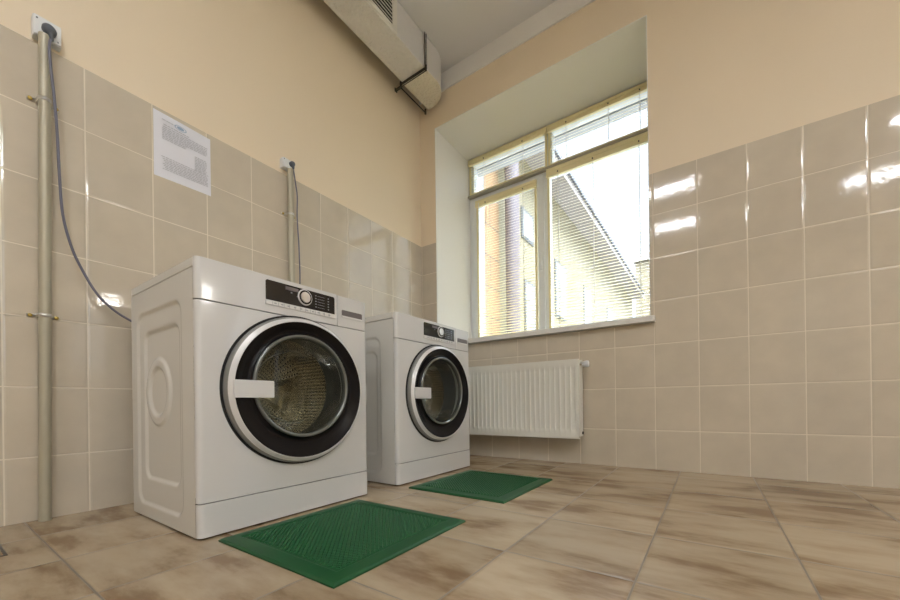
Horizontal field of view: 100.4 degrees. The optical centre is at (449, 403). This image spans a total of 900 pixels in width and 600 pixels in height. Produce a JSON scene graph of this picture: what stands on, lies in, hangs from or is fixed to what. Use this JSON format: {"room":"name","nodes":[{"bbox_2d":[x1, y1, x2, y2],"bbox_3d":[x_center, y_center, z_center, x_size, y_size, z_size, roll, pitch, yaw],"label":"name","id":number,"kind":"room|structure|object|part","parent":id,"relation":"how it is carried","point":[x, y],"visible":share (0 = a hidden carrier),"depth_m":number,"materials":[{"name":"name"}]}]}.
{"room":"laundry","nodes":[
{"label":"laundry","id":0,"kind":"room"},
{"bbox_2d":[0,0,420,246],"bbox_3d":[-1.853,-1.085,0.941,0.192,3.001,6.771,-1,0,35],"label":"wall","id":1,"kind":"structure","parent":0,"point":[269,80],"depth_m":2.05,"materials":[{"name":"paint"}]},
{"bbox_2d":[26,31,58,521],"bbox_3d":[-1.426,-0.443,1.321,0.045,1.708,0.086,-1,0,35],"label":"conduit pipe","id":2,"kind":"object","parent":1,"relation":"attached to","point":[44,97],"visible":0.91,"depth_m":1.31,"materials":[{"name":"silver metal"}]},
{"bbox_2d":[31,13,60,51],"bbox_3d":[-1.441,-1.323,1.339,0.037,0.072,0.071,-1,0,35],"label":"power socket","id":3,"kind":"object","parent":1,"relation":"attached to","point":[36,20],"visible":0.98,"depth_m":1.32,"materials":[{"name":"white plastic"}]},
{"bbox_2d":[153,108,210,195],"bbox_3d":[-1.203,-1.122,1.693,0.003,0.284,0.223,-1,0,35],"label":"paper notice","id":4,"kind":"object","parent":1,"relation":"attached to","point":[181,154],"visible":1,"depth_m":1.68,"materials":[{"name":"white paper"}]},
{"bbox_2d":[0,24,421,526],"bbox_3d":[-1.902,-0.426,0.683,0.008,1.685,5.880,-1,0,35],"label":"wall tiles","id":5,"kind":"structure","parent":1,"relation":"attached to","point":[128,224],"depth_m":1.46,"materials":[{"name":"tile"}]},
{"bbox_2d":[280,157,290,171],"bbox_3d":[-0.917,-1.334,2.094,0.037,0.053,0.052,-1,0,35],"label":"power socket","id":6,"kind":"object","parent":1,"relation":"attached to","point":[284,162],"visible":0.85,"depth_m":2.08,"materials":[{"name":"white plastic"}]},
{"bbox_3d":[-0.905,-1.334,2.085,0.006,0.049,0.048,-1,0,35],"label":"plate","id":7,"kind":"part","parent":6,"relation":"part of","materials":[{"name":"white plastic"}]},
{"bbox_2d":[281,168,294,282],"bbox_3d":[-0.886,-0.452,2.099,0.045,1.710,0.080,-1,0,35],"label":"conduit pipe","id":8,"kind":"object","parent":1,"relation":"attached to","point":[290,176],"visible":0.52,"depth_m":2.08,"materials":[{"name":"silver metal"}]},
{"bbox_2d":[0,455,899,599],"bbox_3d":[0.165,0.440,-0.444,5.055,0.100,6.771,-1,0,35],"label":"floor","id":9,"kind":"structure","parent":0,"point":[590,532],"depth_m":1.01,"materials":[{"name":"tile"}]},
{"bbox_2d":[0,544,6,556],"bbox_3d":[-1.277,0.408,0.998,0.142,0.002,0.115,-1,0,35],"label":"frame","id":10,"kind":"object","parent":9,"relation":"on","point":[4,553],"visible":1,"depth_m":1.03,"materials":[{"name":"grey metal"}]},
{"bbox_2d":[41,23,366,538],"bbox_3d":[-0.876,-0.471,1.458,0.736,1.749,0.860,-1,0,35],"label":"washing machine","id":11,"kind":"object","parent":9,"relation":"on","point":[249,387],"visible":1,"depth_m":1.26,"materials":[{"name":"white metal"}]},
{"bbox_3d":[-1.257,-0.759,1.472,0.425,1.062,0.096,-1,0,-35],"label":"power cord","id":12,"kind":"part","parent":11,"relation":"part of","materials":[{"name":"grey plastic"}]},
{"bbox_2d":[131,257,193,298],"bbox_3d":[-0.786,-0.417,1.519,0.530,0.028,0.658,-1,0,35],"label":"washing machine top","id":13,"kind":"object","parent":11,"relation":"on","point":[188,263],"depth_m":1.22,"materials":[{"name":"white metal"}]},
{"bbox_3d":[-0.963,0.001,1.254,0.532,0.797,0.014,-1,0,35],"label":"panel","id":14,"kind":"part","parent":11,"relation":"part of","materials":[{"name":"white metal"}]},
{"bbox_3d":[-0.997,0.001,1.669,0.004,0.797,0.656,-1,0,35],"label":"panel","id":15,"kind":"part","parent":11,"relation":"part of","materials":[{"name":"white metal"}]},
{"bbox_3d":[-0.621,-0.045,1.187,0.016,0.055,0.127,-1,0,35],"label":"handle","id":16,"kind":"part","parent":11,"relation":"part of","materials":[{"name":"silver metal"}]},
{"bbox_3d":[-0.553,-0.007,1.361,0.020,0.599,0.658,-1,0,35],"label":"panel","id":17,"kind":"part","parent":11,"relation":"part of","materials":[{"name":"white metal"}]},
{"bbox_3d":[-0.548,0.344,1.361,0.021,0.099,0.658,-1,0,35],"label":"kick panel","id":18,"kind":"part","parent":11,"relation":"part of","materials":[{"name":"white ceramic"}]},
{"bbox_3d":[-0.517,-0.048,1.346,0.012,0.507,0.527,-1,0,35],"label":"door","id":19,"kind":"part","parent":11,"relation":"part of","materials":[{"name":"silver metal"}]},
{"bbox_3d":[-0.519,-0.048,1.348,0.016,0.481,0.500,-1,0,35],"label":"door trim","id":20,"kind":"part","parent":11,"relation":"part of","materials":[{"name":"black"}]},
{"bbox_3d":[-0.539,-0.385,1.373,0.005,0.068,0.280,-1,0,35],"label":"control panel","id":21,"kind":"part","parent":11,"relation":"part of","materials":[{"name":"black"}]},
{"bbox_3d":[-0.531,-0.388,1.375,0.004,0.058,0.058,-1,0,35],"label":"knob","id":22,"kind":"part","parent":11,"relation":"part of","materials":[{"name":"silver metal"}]},
{"bbox_3d":[-0.415,-0.372,1.568,0.020,0.123,0.154,-1,0,35],"label":"detergent drawer","id":23,"kind":"part","parent":11,"relation":"part of","materials":[{"name":"white plastic"}]},
{"bbox_2d":[218,499,465,588],"bbox_3d":[-0.310,0.391,1.161,0.512,0.011,0.532,-1,0,34],"label":"rubber mat","id":24,"kind":"object","parent":9,"relation":"on","point":[331,547],"visible":1,"depth_m":1.07,"materials":[{"name":"green rubber"}]},
{"bbox_2d":[289,161,469,484],"bbox_3d":[-0.367,-0.481,2.192,0.736,1.756,0.763,-1,0,35],"label":"washing machine","id":25,"kind":"object","parent":9,"relation":"on","point":[417,369],"visible":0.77,"depth_m":1.90,"materials":[{"name":"white metal"}]},
{"bbox_3d":[-0.744,-0.772,2.159,0.286,1.074,0.036,-1,0,-25],"label":"power cord","id":26,"kind":"part","parent":25,"relation":"part of","materials":[{"name":"grey plastic"}]},
{"bbox_3d":[-0.482,-0.006,1.948,0.532,0.797,0.014,-1,0,35],"label":"panel","id":27,"kind":"part","parent":25,"relation":"part of","materials":[{"name":"white metal"}]},
{"bbox_3d":[-0.139,-0.051,1.882,0.016,0.055,0.127,-1,0,35],"label":"handle","id":28,"kind":"part","parent":25,"relation":"part of","materials":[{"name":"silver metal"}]},
{"bbox_3d":[-0.072,-0.013,2.056,0.020,0.599,0.658,-1,0,35],"label":"panel","id":29,"kind":"part","parent":25,"relation":"part of","materials":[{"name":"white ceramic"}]},
{"bbox_3d":[-0.067,0.338,2.055,0.021,0.099,0.658,-1,0,35],"label":"kick panel","id":30,"kind":"part","parent":25,"relation":"part of","materials":[{"name":"white metal"}]},
{"bbox_3d":[-0.058,-0.391,2.067,0.005,0.068,0.280,-1,0,35],"label":"control panel","id":31,"kind":"part","parent":25,"relation":"part of","materials":[{"name":"black plastic"}]},
{"bbox_3d":[-0.035,-0.055,2.040,0.012,0.507,0.527,-1,0,35],"label":"door","id":32,"kind":"part","parent":25,"relation":"part of","materials":[{"name":"black glass"}]},
{"bbox_3d":[-0.038,-0.055,2.042,0.016,0.481,0.500,-1,0,35],"label":"door trim","id":33,"kind":"part","parent":25,"relation":"part of","materials":[{"name":"black"}]},
{"bbox_3d":[0.067,-0.378,2.263,0.020,0.123,0.154,-1,0,35],"label":"detergent drawer","id":34,"kind":"part","parent":25,"relation":"part of","materials":[{"name":"white plastic"}]},
{"bbox_2d":[409,470,552,503],"bbox_3d":[0.161,0.384,1.808,0.492,0.011,0.526,-1,0,36],"label":"rubber mat","id":35,"kind":"object","parent":9,"relation":"on","point":[502,488],"visible":1,"depth_m":1.74,"materials":[{"name":"green rubber"}]},
{"bbox_2d":[397,0,556,72],"bbox_3d":[0.125,-2.686,-0.444,5.055,0.150,6.771,-1,0,35],"label":"ceiling","id":36,"kind":"structure","parent":0,"point":[457,29],"depth_m":2.55,"materials":[{"name":"white paint"}]},
{"bbox_2d":[323,0,440,109],"bbox_3d":[-1.753,-2.463,0.558,0.225,0.242,5.855,-1,0,35],"label":"air duct","id":37,"kind":"object","parent":36,"relation":"attached to","point":[384,26],"visible":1,"depth_m":2.50,"materials":[{"name":"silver metal"}]},
{"bbox_2d":[367,0,396,34],"bbox_3d":[-0.571,-2.481,2.079,0.007,0.228,0.804,-1,0,35],"label":"grille","id":38,"kind":"object","parent":37,"relation":"attached to","point":[385,11],"depth_m":2.33,"materials":[{"name":"white metal"}]},
{"bbox_2d":[395,32,426,92],"bbox_3d":[-0.286,-2.465,2.716,0.295,0.279,0.030,-1,0,35],"label":"strap","id":39,"kind":"object","parent":36,"relation":"hanging from","point":[425,35],"visible":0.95,"depth_m":2.66,"materials":[{"name":"grey metal"}]},
{"bbox_2d":[402,89,426,114],"bbox_3d":[-0.281,-2.351,2.903,0.018,0.038,0.307,-1,0,35],"label":"rod","id":40,"kind":"object","parent":39,"relation":"attached to","point":[424,110],"visible":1,"depth_m":2.95,"materials":[{"name":"grey metal"}]},
{"bbox_2d":[419,0,899,488],"bbox_3d":[1.955,-1.134,1.997,4.863,3.001,0.695,-1,0,35],"label":"wall","id":41,"kind":"structure","parent":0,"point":[723,75],"depth_m":1.90,"materials":[{"name":"tile"}]},
{"bbox_2d":[475,179,538,336],"bbox_3d":[0.472,-1.163,3.203,0.571,1.303,0.035,-1,0,35],"label":"blind","id":42,"kind":"object","parent":41,"relation":"attached to","point":[527,186],"visible":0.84,"depth_m":3.18,"materials":[{"name":"beige"}]},
{"bbox_3d":[0.325,-1.136,3.311,0.002,1.235,0.025,-1,0,35],"label":"ladder cord","id":43,"kind":"part","parent":42,"relation":"part of","materials":[{"name":"white fabric"}]},
{"bbox_3d":[0.467,-1.785,3.207,0.571,0.059,0.026,-1,0,35],"label":"head rail","id":44,"kind":"part","parent":42,"relation":"part of","materials":[{"name":"beige metal"}]},
{"bbox_3d":[0.616,-1.140,3.109,0.002,1.235,0.025,-1,0,35],"label":"ladder cord","id":45,"kind":"part","parent":42,"relation":"part of","materials":[{"name":"white fabric"}]},
{"bbox_2d":[468,126,546,195],"bbox_3d":[0.473,-2.050,3.210,0.735,0.323,0.029,-1,0,35],"label":"blind","id":46,"kind":"object","parent":41,"relation":"attached to","point":[541,132],"visible":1,"depth_m":3.18,"materials":[{"name":"beige"}]},
{"bbox_3d":[0.476,-1.893,3.212,0.695,0.010,0.020,-1,0,35],"label":"rail","id":47,"kind":"part","parent":46,"relation":"part of","materials":[{"name":"beige"}]},
{"bbox_3d":[0.472,-2.184,3.211,0.735,0.054,0.026,-1,0,35],"label":"head rail","id":48,"kind":"part","parent":46,"relation":"part of","materials":[{"name":"beige"}]},
{"bbox_3d":[0.607,-2.029,3.120,0.002,0.260,0.025,-1,0,35],"label":"ladder cord","id":49,"kind":"part","parent":46,"relation":"part of","materials":[{"name":"white fabric"}]},
{"bbox_2d":[469,359,588,438],"bbox_3d":[0.416,-0.022,2.582,1.070,0.485,0.122,-1,0,35],"label":"panel radiator","id":50,"kind":"object","parent":41,"relation":"attached to","point":[544,399],"visible":0.84,"depth_m":2.45,"materials":[{"name":"white metal"}]},
{"bbox_2d":[469,359,581,367],"bbox_3d":[0.381,-0.261,2.582,1.013,0.006,0.086,-1,0,35],"label":"grille","id":51,"kind":"object","parent":50,"relation":"attached to","point":[569,361],"depth_m":2.42,"materials":[{"name":"white metal"}]},
{"bbox_2d":[435,15,654,343],"bbox_3d":[0.698,-1.339,2.848,1.572,1.767,0.738,-1,0,35],"label":"window","id":52,"kind":"structure","parent":41,"relation":"attached to","point":[539,175],"depth_m":3.01,"materials":[{"name":"white plastic"}]},
{"bbox_3d":[0.506,-1.180,3.246,0.671,1.318,0.058,-1,0,35],"label":"sash","id":53,"kind":"part","parent":52,"relation":"part of","materials":[{"name":"white plastic"}]},
{"bbox_3d":[0.736,-1.149,3.035,0.017,0.147,0.026,-1,0,35],"label":"handle","id":54,"kind":"part","parent":52,"relation":"part of","materials":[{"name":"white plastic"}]},
{"bbox_3d":[0.664,-0.472,2.782,1.572,0.033,0.578,-1,0,35],"label":"sill","id":55,"kind":"part","parent":52,"relation":"part of","materials":[{"name":"white plastic"}]},
{"bbox_2d":[547,81,647,165],"bbox_3d":[1.094,-2.058,2.780,0.767,0.323,0.029,-1,0,35],"label":"blind","id":56,"kind":"object","parent":41,"relation":"attached to","point":[639,89],"visible":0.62,"depth_m":2.77,"materials":[{"name":"beige plastic"}]},
{"bbox_3d":[1.093,-2.192,2.781,0.767,0.054,0.026,-1,0,35],"label":"head rail","id":57,"kind":"part","parent":56,"relation":"part of","materials":[{"name":"beige plastic"}]},
{"bbox_3d":[1.097,-1.901,2.781,0.727,0.010,0.020,-1,0,35],"label":"rail","id":58,"kind":"part","parent":56,"relation":"part of","materials":[{"name":"beige plastic"}]},
{"bbox_2d":[546,131,649,327],"bbox_3d":[1.101,-1.189,2.782,0.777,1.370,0.029,-1,0,35],"label":"blind","id":59,"kind":"object","parent":41,"relation":"attached to","point":[641,139],"visible":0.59,"depth_m":2.79,"materials":[{"name":"beige"}]},
{"bbox_3d":[0.860,-1.157,2.952,0.002,1.291,0.025,-1,0,35],"label":"ladder cord","id":60,"kind":"part","parent":59,"relation":"part of","materials":[{"name":"white fabric"}]},
{"bbox_3d":[1.077,-1.159,2.801,0.002,1.291,0.025,-1,0,35],"label":"ladder cord","id":61,"kind":"part","parent":59,"relation":"part of","materials":[{"name":"white fabric"}]},
{"bbox_3d":[1.094,-1.839,2.783,0.777,0.069,0.026,-1,0,35],"label":"head rail","id":62,"kind":"part","parent":59,"relation":"part of","materials":[{"name":"beige"}]},
{"bbox_3d":[1.332,-1.163,2.624,0.002,1.291,0.025,-1,0,35],"label":"ladder cord","id":63,"kind":"part","parent":59,"relation":"part of","materials":[{"name":"white fabric"}]},
{"label":"outside","id":64,"kind":"structure","parent":0,"visible":0},
{"bbox_3d":[11.788,1.390,16.080,34.300,0.100,33.599,-1,0,35],"label":"ground","id":65,"kind":"structure","parent":64,"visible":0},
{"bbox_2d":[478,146,643,336],"bbox_3d":[2.788,-2.034,10.713,3.160,6.980,14.406,-1,0,35],"label":"building","id":66,"kind":"structure","parent":65,"relation":"on","point":[527,211],"depth_m":7.41,"materials":[{"name":"grey"}]},
{"bbox_3d":[1.402,-3.179,6.745,0.010,0.441,0.441,-1,0,35],"label":"pane","id":67,"kind":"part","parent":66,"relation":"part of","materials":[{"name":"grey"}]},
{"bbox_3d":[1.464,-1.587,6.806,0.010,1.127,0.392,-1,0,35],"label":"pane","id":68,"kind":"part","parent":66,"relation":"part of","materials":[{"name":"grey"}]},
{"bbox_3d":[2.444,-2.457,8.235,0.010,1.127,0.637,-1,0,35],"label":"pane","id":69,"kind":"part","parent":66,"relation":"part of","materials":[{"name":"grey"}]},
{"bbox_3d":[3.701,-2.473,10.047,0.010,1.127,0.637,-1,0,35],"label":"pane","id":70,"kind":"part","parent":66,"relation":"part of","materials":[{"name":"grey"}]},
{"bbox_3d":[5.306,-2.494,12.362,0.010,1.127,0.882,-1,0,35],"label":"pane","id":71,"kind":"part","parent":66,"relation":"part of","materials":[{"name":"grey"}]},
{"bbox_2d":[632,252,649,316],"bbox_3d":[13.303,-2.684,15.760,9.506,8.009,4.165,-1,0,35],"label":"building","id":72,"kind":"structure","parent":65,"relation":"on","point":[645,254],"depth_m":16.61,"materials":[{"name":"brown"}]}
]}

